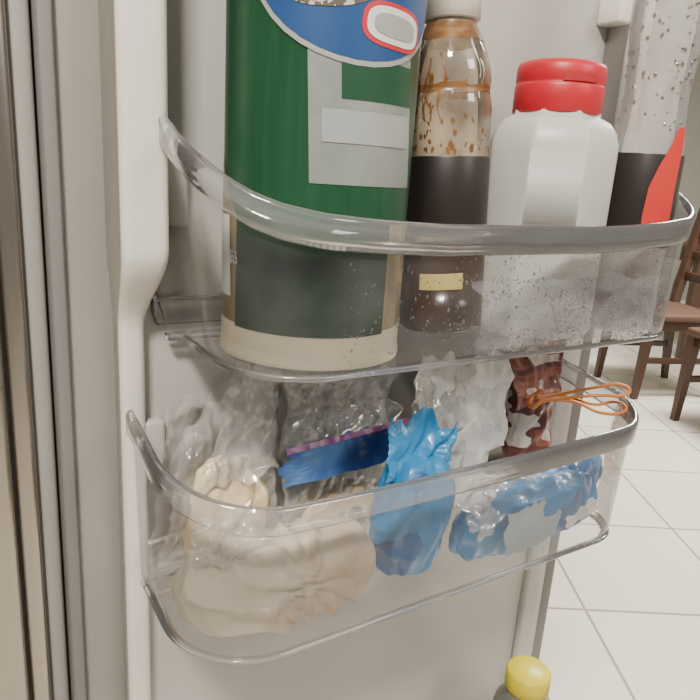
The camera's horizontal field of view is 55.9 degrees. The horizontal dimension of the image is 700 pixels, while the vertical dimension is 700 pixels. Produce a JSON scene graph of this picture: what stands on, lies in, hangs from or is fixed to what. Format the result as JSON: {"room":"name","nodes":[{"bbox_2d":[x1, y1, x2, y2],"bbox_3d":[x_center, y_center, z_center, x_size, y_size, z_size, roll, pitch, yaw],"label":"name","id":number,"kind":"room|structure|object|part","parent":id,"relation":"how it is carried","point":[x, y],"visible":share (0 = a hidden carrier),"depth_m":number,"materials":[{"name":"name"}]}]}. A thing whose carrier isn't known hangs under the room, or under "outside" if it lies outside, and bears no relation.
{"room":"kitchen","nodes":[
{"label":"kitchen","id":0,"kind":"room"},
{"bbox_2d":[493,655,551,699],"bbox_3d":[0.230,0.570,0.921,0.081,0.300,0.081,-6,18,-31],"label":"condiment bottle","id":1,"kind":"object","parent":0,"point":[526,677],"visible":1,"depth_m":0.87,"materials":[{"name":"plastic"}]},
{"bbox_2d":[539,327,699,699],"bbox_3d":[1.079,0.480,2.666,13.740,0.001,13.740,3,15,-2],"label":"floor","id":2,"kind":"structure","parent":0,"point":[622,622],"depth_m":1.97,"materials":[{"name":"tile"}]},
{"bbox_2d":[0,0,69,699],"bbox_3d":[-0.576,-0.060,0.718,0.377,1.840,0.600,-6,18,-31],"label":"refrigerator cabinet","id":3,"kind":"object","parent":2,"relation":"on","point":[33,648],"visible":1,"depth_m":0.58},
{"bbox_3d":[-0.592,-0.058,0.709,0.340,1.840,0.600,-6,18,-31],"label":"steel panel","id":4,"kind":"part","parent":3,"relation":"part of","materials":[{"name":"metal"}]},
{"bbox_3d":[-0.439,-0.075,0.804,0.018,1.840,0.596,-6,18,-31],"label":"steel trim","id":5,"kind":"part","parent":3,"relation":"part of","materials":[{"name":"silver metal"}]},
{"bbox_2d":[178,359,269,555],"bbox_3d":[-0.128,0.114,0.640,0.128,0.241,0.054,-6,18,-31],"label":"bag","id":6,"kind":"object","parent":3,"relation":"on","point":[228,478],"visible":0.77,"depth_m":0.64,"materials":[{"name":"beige plastic"}]},
{"bbox_2d":[171,517,375,637],"bbox_3d":[-0.065,0.196,0.602,0.183,0.098,0.094,-6,18,-31],"label":"bag","id":7,"kind":"object","parent":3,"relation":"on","point":[258,582],"visible":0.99,"depth_m":0.58,"materials":[{"name":"beige plastic"}]},
{"bbox_2d":[220,0,426,370],"bbox_3d":[-0.024,-0.195,0.546,0.160,0.398,0.161,-6,18,-31],"label":"metal canister","id":8,"kind":"object","parent":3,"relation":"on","point":[321,95],"visible":0.98,"depth_m":0.50,"materials":[{"name":"green metal"}]},
{"bbox_2d":[28,0,656,699],"bbox_3d":[0.046,-0.012,0.771,0.723,1.660,0.134,-6,18,-31],"label":"door","id":9,"kind":"structure","parent":3,"relation":"attached to","point":[121,224],"depth_m":0.65,"materials":[{"name":"white plastic"}]},
{"bbox_2d":[126,358,638,664],"bbox_3d":[0.070,0.137,0.706,0.563,0.184,0.185,-6,18,-31],"label":"bin","id":10,"kind":"object","parent":9,"relation":"attached to","point":[614,443],"depth_m":0.66,"materials":[{"name":"clear plastic"}]},
{"bbox_2d":[369,406,458,575],"bbox_3d":[0.067,0.145,0.670,0.093,0.177,0.066,-6,18,-31],"label":"plastic bag","id":11,"kind":"object","parent":10,"relation":"in","point":[406,541],"visible":0.91,"depth_m":0.65,"materials":[{"name":"blue plastic"}]},
{"bbox_2d":[405,347,514,505],"bbox_3d":[0.121,0.094,0.785,0.149,0.203,0.065,-6,18,-31],"label":"bag","id":12,"kind":"object","parent":10,"relation":"in","point":[473,395],"visible":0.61,"depth_m":0.77,"materials":[{"name":"white plastic"}]},
{"bbox_2d":[448,455,602,560],"bbox_3d":[0.210,0.174,0.753,0.236,0.095,0.072,-6,18,-31],"label":"bag","id":13,"kind":"object","parent":10,"relation":"in","point":[510,517],"visible":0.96,"depth_m":0.72,"materials":[{"name":"blue plastic"}]},
{"bbox_2d":[565,497,597,527],"bbox_3d":[0.265,0.185,0.756,0.053,0.030,0.007,-6,18,-31],"label":"print","id":14,"kind":"object","parent":13,"relation":"attached to","point":[577,509],"depth_m":0.75},
{"bbox_2d":[501,335,566,479],"bbox_3d":[0.225,0.077,0.841,0.061,0.217,0.100,17,20,39],"label":"packet","id":15,"kind":"object","parent":10,"relation":"in","point":[529,430],"visible":0.6,"depth_m":0.83,"materials":[{"name":"brown plastic"}]},
{"bbox_2d":[150,115,695,382],"bbox_3d":[0.106,-0.110,0.650,0.566,0.204,0.185,-6,18,-31],"label":"bin","id":16,"kind":"object","parent":9,"relation":"attached to","point":[520,240],"depth_m":0.60,"materials":[{"name":"clear plastic"}]},
{"bbox_2d":[277,366,409,527],"bbox_3d":[-0.013,0.107,0.703,0.165,0.219,0.064,-6,18,-31],"label":"bag","id":17,"kind":"object","parent":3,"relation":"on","point":[366,447],"visible":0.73,"depth_m":0.69,"materials":[{"name":"blue plastic"}]},
{"bbox_2d":[399,0,491,333],"bbox_3d":[0.100,-0.185,0.660,0.098,0.335,0.087,6,16,9],"label":"sauce bottle","id":18,"kind":"object","parent":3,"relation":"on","point":[444,188],"visible":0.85,"depth_m":0.65,"materials":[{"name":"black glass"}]},
{"bbox_2d":[479,58,618,339],"bbox_3d":[0.206,-0.157,0.700,0.127,0.272,0.128,-6,18,-31],"label":"plastic bottle","id":19,"kind":"object","parent":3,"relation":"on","point":[553,161],"visible":0.95,"depth_m":0.65,"materials":[{"name":"white plastic"}]},
{"bbox_2d":[527,382,630,415],"bbox_3d":[0.272,0.056,0.785,0.122,0.038,0.021,3,15,-3],"label":"rubber band","id":20,"kind":"object","parent":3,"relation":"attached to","point":[561,396],"visible":1,"depth_m":0.78,"materials":[{"name":"orange rubber"}]},
{"bbox_2d":[590,0,699,332],"bbox_3d":[0.321,-0.229,0.707,0.077,0.422,0.077,-6,18,-31],"label":"squeeze bottle","id":21,"kind":"object","parent":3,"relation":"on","point":[645,189],"visible":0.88,"depth_m":0.70,"materials":[{"name":"plastic"}]},
{"bbox_2d":[594,208,699,399],"bbox_3d":[1.777,-0.275,3.647,0.529,1.020,0.440,1,16,-10],"label":"dining chair","id":22,"kind":"object","parent":2,"relation":"on","point":[679,317],"visible":0.7,"depth_m":3.74,"materials":[{"name":"brown wood"}]},
{"bbox_3d":[1.495,-0.047,3.866,0.058,0.430,0.046,1,16,-10],"label":"leg","id":23,"kind":"part","parent":22,"relation":"part of","materials":[{"name":"brown wood"}]},
{"bbox_3d":[1.556,0.056,3.505,0.058,0.430,0.046,1,16,-10],"label":"leg","id":24,"kind":"part","parent":22,"relation":"part of","materials":[{"name":"brown wood"}]},
{"bbox_3d":[1.943,-0.323,3.861,0.131,1.020,0.046,1,16,-10],"label":"leg","id":25,"kind":"part","parent":22,"relation":"part of","materials":[{"name":"brown wood"}]},
{"bbox_3d":[1.734,-0.218,3.656,0.440,0.040,0.440,1,16,-10],"label":"seat","id":26,"kind":"part","parent":22,"relation":"part of","materials":[{"name":"brown wood"}]},
{"bbox_3d":[1.968,-0.382,3.648,0.020,0.050,0.360,1,16,-10],"label":"rail","id":27,"kind":"part","parent":22,"relation":"part of","materials":[{"name":"brown wood"}]},
{"bbox_3d":[1.994,-0.497,3.620,0.020,0.050,0.360,1,16,-10],"label":"rail","id":28,"kind":"part","parent":22,"relation":"part of","materials":[{"name":"brown wood"}]},
{"bbox_2d":[670,327,699,420],"bbox_3d":[1.924,-0.090,3.014,0.529,1.020,0.440,0,16,-13],"label":"dining chair","id":29,"kind":"object","parent":2,"relation":"on","point":[692,347],"visible":1,"depth_m":3.20,"materials":[{"name":"brown wood"}]},
{"bbox_3d":[1.882,-0.033,3.022,0.440,0.040,0.440,0,16,-13],"label":"seat","id":30,"kind":"part","parent":29,"relation":"part of","materials":[{"name":"brown wood"}]},
{"bbox_2d":[674,239,699,357],"bbox_3d":[2.947,-0.364,4.760,1.500,0.750,0.900,3,15,-2],"label":"dining chair","id":31,"kind":"object","parent":2,"relation":"on","point":[693,294],"visible":0.12,"depth_m":4.35,"materials":[{"name":"brown wood"}]},
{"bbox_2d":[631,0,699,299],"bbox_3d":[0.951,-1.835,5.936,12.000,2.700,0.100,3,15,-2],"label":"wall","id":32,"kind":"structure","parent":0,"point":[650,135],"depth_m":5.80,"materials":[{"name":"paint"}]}
]}

